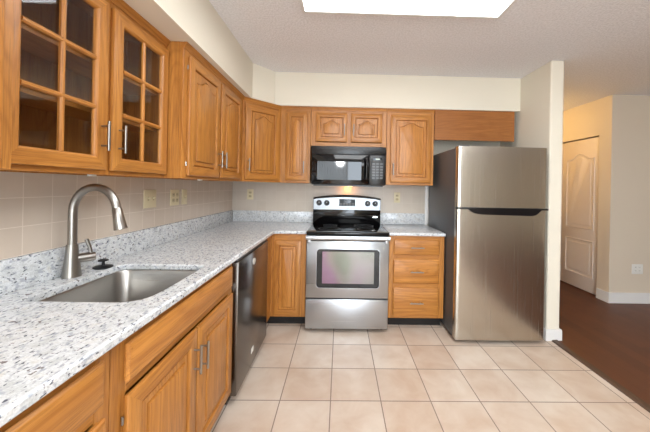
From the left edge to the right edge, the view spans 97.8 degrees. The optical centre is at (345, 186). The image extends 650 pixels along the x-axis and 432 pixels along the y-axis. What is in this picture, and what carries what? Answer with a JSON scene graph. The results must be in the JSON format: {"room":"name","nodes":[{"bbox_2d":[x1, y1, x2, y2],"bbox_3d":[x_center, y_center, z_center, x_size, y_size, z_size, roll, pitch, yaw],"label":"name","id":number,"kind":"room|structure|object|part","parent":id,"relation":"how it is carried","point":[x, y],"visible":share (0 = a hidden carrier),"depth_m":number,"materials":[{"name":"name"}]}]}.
{"room":"kitchen","nodes":[
{"label":"kitchen","id":0,"kind":"room"},
{"bbox_2d":[123,0,520,113],"bbox_3d":[0.305,-0.991,1.495,3.114,0.344,3.600,1,0,-1],"label":"soffit","id":1,"kind":"structure","parent":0,"point":[197,23],"depth_m":2.93,"materials":[{"name":"beige paint"}]},
{"bbox_2d":[434,110,514,141],"bbox_3d":[1.362,-0.638,2.983,0.844,0.315,0.019,1,0,-1],"label":"valance board","id":2,"kind":"object","parent":1,"relation":"attached to","point":[456,125],"visible":1,"depth_m":2.97,"materials":[{"name":"brown wood"}]},
{"bbox_2d":[209,0,649,110],"bbox_3d":[2.251,-1.175,1.579,7.240,0.100,9.740,1,0,-1],"label":"ceiling","id":3,"kind":"structure","parent":0,"point":[603,46],"depth_m":2.26,"materials":[{"name":"white paint"}]},
{"bbox_2d":[299,0,516,18],"bbox_3d":[0.388,-1.151,1.286,1.326,0.022,1.220,1,0,-1],"label":"recessed light","id":4,"kind":"object","parent":3,"relation":"in","point":[474,9],"visible":1,"depth_m":1.82,"materials":[{"name":"white paint"}]},
{"bbox_2d":[210,280,649,431],"bbox_3d":[2.139,1.427,1.575,7.120,0.104,9.500,1,0,-1],"label":"floor","id":5,"kind":"structure","parent":0,"point":[396,378],"depth_m":1.98,"materials":[{"name":"tile"}]},
{"bbox_2d":[0,350,109,431],"bbox_3d":[-0.935,0.876,0.321,0.665,0.883,0.936,1,0,-1],"label":"base cabinet","id":6,"kind":"object","parent":5,"relation":"on","point":[79,404],"visible":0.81,"depth_m":0.67,"materials":[{"name":"brown wood"}]},
{"bbox_3d":[-0.653,0.916,0.545,0.022,0.585,0.433,1,0,-1],"label":"door","id":7,"kind":"part","parent":6,"relation":"part of","materials":[{"name":"brown wood"}]},
{"bbox_2d":[108,264,232,431],"bbox_3d":[-0.951,0.876,1.240,0.665,0.883,0.896,1,0,-1],"label":"base cabinet","id":8,"kind":"object","parent":5,"relation":"on","point":[172,374],"visible":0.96,"depth_m":1.12,"materials":[{"name":"brown wood"}]},
{"bbox_3d":[-0.662,0.918,1.045,0.022,0.587,0.406,1,0,-1],"label":"door","id":9,"kind":"part","parent":8,"relation":"part of","materials":[{"name":"brown wood"}]},
{"bbox_3d":[-0.660,0.918,1.045,0.016,0.465,0.284,1,0,-1],"label":"raised panel","id":10,"kind":"part","parent":8,"relation":"part of","materials":[{"name":"brown wood"}]},
{"bbox_3d":[-0.659,0.528,1.253,0.020,0.121,0.822,1,0,-1],"label":"drawer","id":11,"kind":"part","parent":8,"relation":"part of","materials":[{"name":"brown wood"}]},
{"bbox_3d":[-0.634,0.746,1.221,0.037,0.124,0.011,1,0,-1],"label":"handle","id":12,"kind":"part","parent":8,"relation":"part of","materials":[{"name":"silver metal"}]},
{"bbox_3d":[-0.635,0.764,1.287,0.037,0.124,0.011,1,0,-1],"label":"handle","id":13,"kind":"part","parent":8,"relation":"part of","materials":[{"name":"silver metal"}]},
{"bbox_3d":[-0.669,0.918,1.461,0.022,0.587,0.406,1,0,-1],"label":"door","id":14,"kind":"part","parent":8,"relation":"part of","materials":[{"name":"brown wood"}]},
{"bbox_3d":[-0.667,0.918,1.461,0.016,0.465,0.284,1,0,-1],"label":"raised panel","id":15,"kind":"part","parent":8,"relation":"part of","materials":[{"name":"brown wood"}]},
{"bbox_2d":[225,239,267,404],"bbox_3d":[-0.960,0.877,2.045,0.618,0.882,0.704,1,0,-1],"label":"dishwasher","id":16,"kind":"object","parent":5,"relation":"on","point":[249,279],"visible":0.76,"depth_m":1.90,"materials":[{"name":"silver metal"}]},
{"bbox_2d":[266,234,306,323],"bbox_3d":[-0.843,0.880,2.839,0.936,0.883,0.866,1,0,-1],"label":"base cabinet","id":17,"kind":"object","parent":5,"relation":"on","point":[286,274],"visible":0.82,"depth_m":2.65,"materials":[{"name":"brown wood"}]},
{"bbox_2d":[0,221,311,427],"bbox_3d":[-0.810,0.422,1.563,0.938,0.030,3.418,1,0,-1],"label":"countertop","id":18,"kind":"structure","parent":17,"relation":"on","point":[43,344],"depth_m":0.91,"materials":[{"name":"stone"}]},
{"bbox_2d":[61,184,127,278],"bbox_3d":[-1.105,0.194,1.272,0.269,0.414,0.103,1,0,-1],"label":"kitchen faucet","id":19,"kind":"object","parent":18,"relation":"on","point":[71,268],"visible":1,"depth_m":1.24,"materials":[{"name":"silver metal"}]},
{"bbox_3d":[-1.173,0.289,1.288,0.040,0.104,0.061,1,0,44],"label":"lever handle","id":20,"kind":"part","parent":19,"relation":"part of","materials":[{"name":"silver metal"}]},
{"bbox_3d":[-1.109,0.124,1.254,0.223,0.274,0.033,1,0,-1],"label":"spout","id":21,"kind":"part","parent":19,"relation":"part of","materials":[{"name":"silver metal"}]},
{"bbox_2d":[92,258,113,269],"bbox_3d":[-1.190,0.379,1.393,0.080,0.041,0.080,1,0,-1],"label":"stopper","id":22,"kind":"object","parent":18,"relation":"on","point":[103,265],"visible":1,"depth_m":1.38,"materials":[{"name":"black rubber"}]},
{"bbox_3d":[-1.190,0.373,1.393,0.042,0.029,0.042,1,0,-1],"label":"knob","id":23,"kind":"part","parent":22,"relation":"part of","materials":[{"name":"black rubber"}]},
{"bbox_2d":[41,269,197,301],"bbox_3d":[-0.936,0.531,1.232,0.470,0.193,0.510,1,0,-1],"label":"sink","id":24,"kind":"object","parent":18,"relation":"in","point":[123,285],"visible":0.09,"depth_m":1.45,"materials":[{"name":"silver metal"}]},
{"bbox_3d":[-0.545,0.857,2.659,0.256,0.704,0.022,1,0,-1],"label":"door","id":25,"kind":"part","parent":17,"relation":"part of","materials":[{"name":"brown wood"}]},
{"bbox_3d":[-0.545,0.857,2.656,0.154,0.602,0.016,1,0,-1],"label":"raised panel","id":26,"kind":"part","parent":17,"relation":"part of","materials":[{"name":"brown wood"}]},
{"bbox_2d":[305,195,390,329],"bbox_3d":[0.017,0.717,2.900,0.761,1.244,0.718,1,0,-1],"label":"electric range","id":27,"kind":"object","parent":5,"relation":"on","point":[347,250],"visible":1,"depth_m":2.58,"materials":[{"name":"grey metal"}]},
{"bbox_3d":[0.013,1.167,2.608,0.755,0.270,0.049,1,0,-1],"label":"storage drawer","id":28,"kind":"part","parent":27,"relation":"part of","materials":[{"name":"silver metal"}]},
{"bbox_3d":[0.022,0.193,3.192,0.753,0.140,0.004,1,0,-1],"label":"control panel","id":29,"kind":"part","parent":27,"relation":"part of","materials":[{"name":"grey metal"}]},
{"bbox_3d":[0.021,0.760,2.605,0.755,0.520,0.047,1,0,-1],"label":"oven door","id":30,"kind":"part","parent":27,"relation":"part of","materials":[{"name":"silver metal"}]},
{"bbox_2d":[306,223,389,235],"bbox_3d":[0.023,0.431,2.889,0.761,0.030,0.600,1,0,-1],"label":"cooktop","id":31,"kind":"object","parent":27,"relation":"in","point":[316,229],"depth_m":2.72,"materials":[{"name":"black glass"}]},
{"bbox_3d":[0.028,0.484,2.562,0.761,0.069,0.042,1,0,-1],"label":"oven handle","id":32,"kind":"part","parent":27,"relation":"part of","materials":[{"name":"silver metal"}]},
{"bbox_2d":[388,235,443,324],"bbox_3d":[0.671,0.910,2.967,0.526,0.883,0.663,1,0,-1],"label":"base cabinet","id":33,"kind":"object","parent":5,"relation":"on","point":[416,263],"visible":0.92,"depth_m":2.67,"materials":[{"name":"brown wood"}]},
{"bbox_2d":[381,224,445,236],"bbox_3d":[0.678,0.453,2.980,0.536,0.030,0.638,1,0,-1],"label":"countertop","id":34,"kind":"structure","parent":33,"relation":"on","point":[393,229],"depth_m":2.81,"materials":[{"name":"stone"}]},
{"bbox_3d":[0.668,1.095,2.681,0.436,0.272,0.020,1,0,-1],"label":"drawer","id":35,"kind":"part","parent":33,"relation":"part of","materials":[{"name":"brown wood"}]},
{"bbox_3d":[0.674,0.803,2.681,0.436,0.228,0.020,1,0,-1],"label":"drawer","id":36,"kind":"part","parent":33,"relation":"part of","materials":[{"name":"brown wood"}]},
{"bbox_3d":[0.678,0.577,2.681,0.436,0.142,0.020,1,0,-1],"label":"drawer","id":37,"kind":"part","parent":33,"relation":"part of","materials":[{"name":"brown wood"}]},
{"bbox_2d":[428,145,547,340],"bbox_3d":[1.343,0.507,2.835,0.788,1.716,0.814,1,0,-1],"label":"refrigerator","id":38,"kind":"object","parent":5,"relation":"on","point":[489,203],"visible":0.89,"depth_m":2.44,"materials":[{"name":"grey metal"}]},
{"bbox_3d":[1.345,0.765,2.469,0.782,1.127,0.057,1,0,-1],"label":"door","id":39,"kind":"part","parent":38,"relation":"part of","materials":[{"name":"silver metal"}]},
{"bbox_3d":[1.362,-0.078,2.469,0.782,0.526,0.057,1,0,-1],"label":"freezer door","id":40,"kind":"part","parent":38,"relation":"part of","materials":[{"name":"silver metal"}]},
{"bbox_2d":[552,340,649,412],"bbox_3d":[1.915,1.367,-0.329,0.062,0.013,5.700,1,0,-1],"label":"trim","id":41,"kind":"structure","parent":5,"relation":"on","point":[640,402],"depth_m":2.02,"materials":[{"name":"brown wood"}]},
{"bbox_2d":[433,140,499,154],"bbox_3d":[0.191,0.089,3.352,3.234,2.506,0.120,1,0,-1],"label":"wall","id":42,"kind":"structure","parent":0,"point":[440,146],"depth_m":3.31,"materials":[{"name":"beige paint"}]},
{"bbox_2d":[247,189,253,199],"bbox_3d":[-1.092,0.091,3.257,0.072,0.118,0.008,1,0,-1],"label":"wall outlet","id":43,"kind":"object","parent":42,"relation":"attached to","point":[249,191],"visible":1,"depth_m":3.26,"materials":[{"name":"beige plastic"}]},
{"bbox_2d":[242,97,281,182],"bbox_3d":[-0.965,-0.445,2.949,0.643,0.795,0.643,1,0,-1],"label":"upper cabinet","id":44,"kind":"object","parent":42,"relation":"attached to","point":[261,140],"visible":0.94,"depth_m":2.77,"materials":[{"name":"brown wood"}]},
{"bbox_3d":[-0.809,-0.423,2.795,0.016,0.595,0.252,1,0,44],"label":"raised panel","id":45,"kind":"part","parent":44,"relation":"part of","materials":[{"name":"brown wood"}]},
{"bbox_3d":[-0.803,-0.822,2.799,0.020,0.034,0.458,1,0,44],"label":"crown moulding","id":46,"kind":"part","parent":44,"relation":"part of","materials":[{"name":"brown wood"}]},
{"bbox_2d":[233,210,312,222],"bbox_3d":[-0.829,0.344,3.259,0.918,0.127,0.013,1,0,-1],"label":"backsplash","id":47,"kind":"structure","parent":42,"relation":"attached to","point":[238,215],"depth_m":3.25,"materials":[{"name":"stone"}]},
{"bbox_2d":[280,106,311,182],"bbox_3d":[-0.522,-0.436,3.090,0.315,0.795,0.377,1,0,-1],"label":"upper cabinet","id":48,"kind":"object","parent":42,"relation":"attached to","point":[296,149],"visible":0.98,"depth_m":2.94,"materials":[{"name":"brown wood"}]},
{"bbox_3d":[-0.507,-0.418,2.948,0.222,0.709,0.022,1,0,-1],"label":"door","id":49,"kind":"part","parent":48,"relation":"part of","materials":[{"name":"brown wood"}]},
{"bbox_3d":[-0.507,-0.418,2.946,0.120,0.607,0.016,1,0,-1],"label":"raised panel","id":50,"kind":"part","parent":48,"relation":"part of","materials":[{"name":"brown wood"}]},
{"bbox_3d":[-0.512,-0.816,2.949,0.315,0.034,0.020,1,0,-1],"label":"crown moulding","id":51,"kind":"part","parent":48,"relation":"part of","materials":[{"name":"brown wood"}]},
{"bbox_2d":[232,181,424,213],"bbox_3d":[-0.184,0.125,3.282,2.228,0.420,0.008,1,0,-1],"label":"backsplash","id":52,"kind":"structure","parent":42,"relation":"attached to","point":[267,196],"depth_m":3.27,"materials":[{"name":"tile"}]},
{"bbox_2d":[311,146,385,186],"bbox_3d":[0.032,-0.205,3.063,0.761,0.412,0.432,1,0,-1],"label":"microwave oven","id":53,"kind":"object","parent":42,"relation":"attached to","point":[349,166],"visible":1,"depth_m":2.89,"materials":[{"name":"black plastic"}]},
{"bbox_3d":[-0.051,-0.174,2.906,0.590,0.304,0.038,1,0,-1],"label":"door","id":54,"kind":"part","parent":53,"relation":"part of","materials":[{"name":"black glass"}]},
{"bbox_3d":[0.028,-0.008,3.101,0.721,0.012,0.317,1,0,-1],"label":"underside panel","id":55,"kind":"part","parent":53,"relation":"part of","materials":[{"name":"black plastic"}]},
{"bbox_3d":[0.217,-0.179,2.871,0.018,0.224,0.042,1,0,-1],"label":"handle","id":56,"kind":"part","parent":53,"relation":"part of","materials":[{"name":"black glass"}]},
{"bbox_3d":[0.331,-0.167,2.913,0.168,0.304,0.038,1,0,-1],"label":"control panel","id":57,"kind":"part","parent":53,"relation":"part of","materials":[{"name":"black plastic"}]},
{"bbox_2d":[311,107,386,146],"bbox_3d":[0.037,-0.618,3.100,0.792,0.409,0.377,1,0,-1],"label":"upper cabinet","id":58,"kind":"object","parent":42,"relation":"attached to","point":[330,126],"visible":0.91,"depth_m":2.95,"materials":[{"name":"brown wood"}]},
{"bbox_3d":[-0.142,-0.617,2.955,0.326,0.300,0.022,1,0,-1],"label":"door","id":59,"kind":"part","parent":58,"relation":"part of","materials":[{"name":"brown wood"}]},
{"bbox_3d":[-0.142,-0.617,2.952,0.232,0.206,0.016,1,0,-1],"label":"raised panel","id":60,"kind":"part","parent":58,"relation":"part of","materials":[{"name":"brown wood"}]},
{"bbox_3d":[0.044,-0.805,2.959,0.792,0.034,0.020,1,0,-1],"label":"crown moulding","id":61,"kind":"part","parent":58,"relation":"part of","materials":[{"name":"brown wood"}]},
{"bbox_3d":[0.224,-0.610,2.961,0.326,0.300,0.022,1,0,-1],"label":"door","id":62,"kind":"part","parent":58,"relation":"part of","materials":[{"name":"brown wood"}]},
{"bbox_3d":[0.224,-0.610,2.959,0.232,0.206,0.016,1,0,-1],"label":"raised panel","id":63,"kind":"part","parent":58,"relation":"part of","materials":[{"name":"brown wood"}]},
{"bbox_2d":[394,192,399,202],"bbox_3d":[0.603,0.128,3.287,0.072,0.118,0.008,1,0,-1],"label":"wall outlet","id":64,"kind":"object","parent":42,"relation":"attached to","point":[396,194],"visible":1,"depth_m":3.29,"materials":[{"name":"beige plastic"}]},
{"bbox_2d":[380,213,424,224],"bbox_3d":[0.665,0.374,3.285,0.518,0.127,0.013,1,0,-1],"label":"backsplash","id":65,"kind":"structure","parent":42,"relation":"attached to","point":[385,218],"depth_m":3.28,"materials":[{"name":"stone"}]},
{"bbox_2d":[385,109,434,185],"bbox_3d":[0.681,-0.412,3.111,0.499,0.795,0.377,1,0,-1],"label":"upper cabinet","id":66,"kind":"object","parent":42,"relation":"attached to","point":[409,132],"visible":0.99,"depth_m":2.96,"materials":[{"name":"brown wood"}]},
{"bbox_3d":[0.691,-0.394,2.967,0.316,0.593,0.016,1,0,-1],"label":"raised panel","id":67,"kind":"part","parent":66,"relation":"part of","materials":[{"name":"brown wood"}]},
{"bbox_3d":[0.691,-0.792,2.970,0.499,0.034,0.020,1,0,-1],"label":"crown moulding","id":68,"kind":"part","parent":66,"relation":"part of","materials":[{"name":"brown wood"}]},
{"bbox_2d":[425,186,428,224],"bbox_3d":[0.954,0.200,3.300,0.049,0.486,0.012,1,0,-1],"label":"trim","id":69,"kind":"structure","parent":42,"relation":"attached to","point":[426,187],"depth_m":3.29,"materials":[{"name":"white paint"}]},
{"bbox_2d":[500,61,563,328],"bbox_3d":[1.849,0.123,4.426,0.120,2.506,3.790,1,0,-1],"label":"wall partition","id":70,"kind":"structure","parent":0,"point":[538,123],"depth_m":2.54,"materials":[{"name":"beige paint"}]},
{"bbox_2d":[543,327,561,340],"bbox_3d":[1.825,1.326,4.419,0.146,0.100,3.803,1,0,-1],"label":"baseboard","id":71,"kind":"structure","parent":70,"relation":"attached to","point":[548,334],"depth_m":2.52,"materials":[{"name":"white paint"}]},
{"bbox_2d":[563,98,602,288],"bbox_3d":[3.226,0.151,4.936,0.120,2.506,2.820,1,0,-1],"label":"wall","id":72,"kind":"structure","parent":0,"point":[585,121],"depth_m":3.70,"materials":[{"name":"beige paint"}]},
{"bbox_2d":[560,137,598,294],"bbox_3d":[3.213,0.377,4.182,0.043,2.017,1.216,1,0,-1],"label":"door","id":73,"kind":"structure","parent":72,"relation":"in","point":[580,159],"depth_m":3.85,"materials":[{"name":"beige paint"}]},
{"bbox_2d":[600,95,649,292],"bbox_3d":[4.441,0.174,3.487,2.500,2.506,0.120,1,0,-1],"label":"wall","id":74,"kind":"structure","parent":0,"point":[625,193],"depth_m":3.41,"materials":[{"name":"beige paint"}]},
{"bbox_2d":[596,288,649,303],"bbox_3d":[4.386,1.362,4.888,2.515,0.130,2.955,1,0,-1],"label":"baseboard","id":75,"kind":"structure","parent":74,"relation":"attached to","point":[609,297],"depth_m":3.39,"materials":[{"name":"white paint"}]},
{"bbox_2d":[632,264,642,273],"bbox_3d":[3.516,0.994,3.406,0.135,0.118,0.008,1,0,-1],"label":"wall outlet","id":76,"kind":"object","parent":74,"relation":"attached to","point":[636,268],"visible":1,"depth_m":3.40,"materials":[{"name":"white plastic"}]},
{"bbox_3d":[-1.307,0.057,0.016,0.120,2.506,6.500,1,0,-1],"label":"wall","id":77,"kind":"structure","parent":0,"visible":0},
{"bbox_2d":[0,0,13,168],"bbox_3d":[-1.054,-0.449,0.433,0.377,0.795,0.721,1,0,-1],"label":"upper cabinet","id":78,"kind":"object","parent":77,"relation":"attached to","point":[6,6],"visible":1,"depth_m":0.78,"materials":[{"name":"brown wood"}]},
{"bbox_3d":[-0.916,-0.425,0.598,0.022,0.710,0.322,1,0,-1],"label":"door","id":79,"kind":"part","parent":78,"relation":"part of","materials":[{"name":"brown wood"}]},
{"bbox_2d":[0,0,169,177],"bbox_3d":[-1.117,-0.446,1.217,0.280,0.802,0.845,1,0,-1],"label":"upper cabinet","id":80,"kind":"object","parent":77,"relation":"attached to","point":[90,92],"visible":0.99,"depth_m":1.21,"materials":[{"name":"brown wood"}]},
{"bbox_3d":[-1.020,-0.427,1.020,0.020,0.715,0.387,1,0,-1],"label":"door","id":81,"kind":"part","parent":80,"relation":"part of","materials":[{"name":"brown wood"}]},
{"bbox_2d":[20,87,156,131],"bbox_3d":[-1.162,-0.323,1.216,0.174,0.016,0.814,1,0,-1],"label":"shelf","id":82,"kind":"object","parent":80,"relation":"attached to","point":[30,100],"depth_m":1.15,"materials":[{"name":"brown wood"}]},
{"bbox_2d":[21,23,156,94],"bbox_3d":[-1.158,-0.532,1.217,0.174,0.016,0.814,1,0,-1],"label":"shelf","id":83,"kind":"object","parent":80,"relation":"attached to","point":[36,45],"depth_m":1.15,"materials":[{"name":"brown wood"}]},
{"bbox_3d":[-0.999,-0.211,1.183,0.037,0.124,0.011,1,0,-1],"label":"handle","id":84,"kind":"part","parent":80,"relation":"part of","materials":[{"name":"silver metal"}]},
{"bbox_3d":[-1.001,-0.211,1.275,0.037,0.124,0.011,1,0,-1],"label":"handle","id":85,"kind":"part","parent":80,"relation":"part of","materials":[{"name":"silver metal"}]},
{"bbox_3d":[-1.027,-0.427,1.438,0.020,0.715,0.393,1,0,-1],"label":"door","id":86,"kind":"part","parent":80,"relation":"part of","materials":[{"name":"brown wood"}]},
{"bbox_3d":[-1.016,-0.828,1.219,0.020,0.034,0.845,1,0,-1],"label":"crown moulding","id":87,"kind":"part","parent":80,"relation":"part of","materials":[{"name":"brown wood"}]},
{"bbox_2d":[0,210,232,295],"bbox_3d":[-1.268,0.334,1.555,0.020,0.127,3.417,1,0,-1],"label":"backsplash","id":88,"kind":"structure","parent":77,"relation":"attached to","point":[19,272],"depth_m":1.45,"materials":[{"name":"stone"}]},
{"bbox_2d":[0,172,232,259],"bbox_3d":[-1.272,0.105,1.566,0.008,0.330,3.400,1,0,-1],"label":"backsplash","id":89,"kind":"structure","parent":77,"relation":"attached to","point":[33,206],"depth_m":1.36,"materials":[{"name":"tile"}]},
{"bbox_2d":[143,190,155,207],"bbox_3d":[-1.261,0.080,1.842,0.022,0.118,0.118,1,0,-1],"label":"light switch","id":90,"kind":"object","parent":77,"relation":"attached to","point":[149,200],"visible":1,"depth_m":1.83,"materials":[{"name":"beige plastic"}]},
{"bbox_2d":[170,190,178,205],"bbox_3d":[-1.272,0.082,2.116,0.008,0.118,0.110,1,0,-1],"label":"wall outlet","id":91,"kind":"object","parent":77,"relation":"attached to","point":[174,194],"visible":1,"depth_m":2.11,"materials":[{"name":"beige plastic"}]},
{"bbox_2d":[181,189,186,203],"bbox_3d":[-1.268,0.082,2.247,0.022,0.118,0.072,1,0,-1],"label":"light switch","id":92,"kind":"object","parent":77,"relation":"attached to","point":[184,191],"visible":1,"depth_m":2.24,"materials":[{"name":"beige plastic"}]},
{"bbox_2d":[135,41,244,180],"bbox_3d":[-1.085,-0.444,2.151,0.377,0.803,1.016,1,0,-1],"label":"upper cabinet","id":93,"kind":"object","parent":77,"relation":"attached to","point":[205,124],"visible":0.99,"depth_m":1.82,"materials":[{"name":"brown wood"}]},
{"bbox_3d":[-0.939,-0.422,1.903,0.022,0.714,0.430,1,0,-1],"label":"door","id":94,"kind":"part","parent":93,"relation":"part of","materials":[{"name":"brown wood"}]},
{"bbox_3d":[-0.936,-0.422,1.903,0.016,0.596,0.312,1,0,-1],"label":"raised panel","id":95,"kind":"part","parent":93,"relation":"part of","materials":[{"name":"brown wood"}]},
{"bbox_3d":[-0.963,-0.445,2.153,0.019,0.795,1.015,1,0,-1],"label":"frame","id":96,"kind":"part","parent":93,"relation":"part of","materials":[{"name":"brown wood"}]},
{"bbox_3d":[-0.936,-0.825,2.153,0.020,0.034,1.016,1,0,-1],"label":"crown moulding","id":97,"kind":"part","parent":93,"relation":"part of","materials":[{"name":"brown wood"}]},
{"bbox_3d":[-0.918,-0.199,2.090,0.037,0.124,0.011,1,0,-1],"label":"handle","id":98,"kind":"part","parent":93,"relation":"part of","materials":[{"name":"silver metal"}]},
{"bbox_3d":[-0.920,-0.199,2.171,0.037,0.124,0.011,1,0,-1],"label":"handle","id":99,"kind":"part","parent":93,"relation":"part of","materials":[{"name":"silver metal"}]},
{"bbox_3d":[-0.947,-0.422,2.357,0.022,0.714,0.430,1,0,-1],"label":"door","id":100,"kind":"part","parent":93,"relation":"part of","materials":[{"name":"brown wood"}]},
{"bbox_3d":[-0.944,-0.422,2.358,0.016,0.596,0.312,1,0,-1],"label":"raised panel","id":101,"kind":"part","parent":93,"relation":"part of","materials":[{"name":"brown wood"}]}
]}

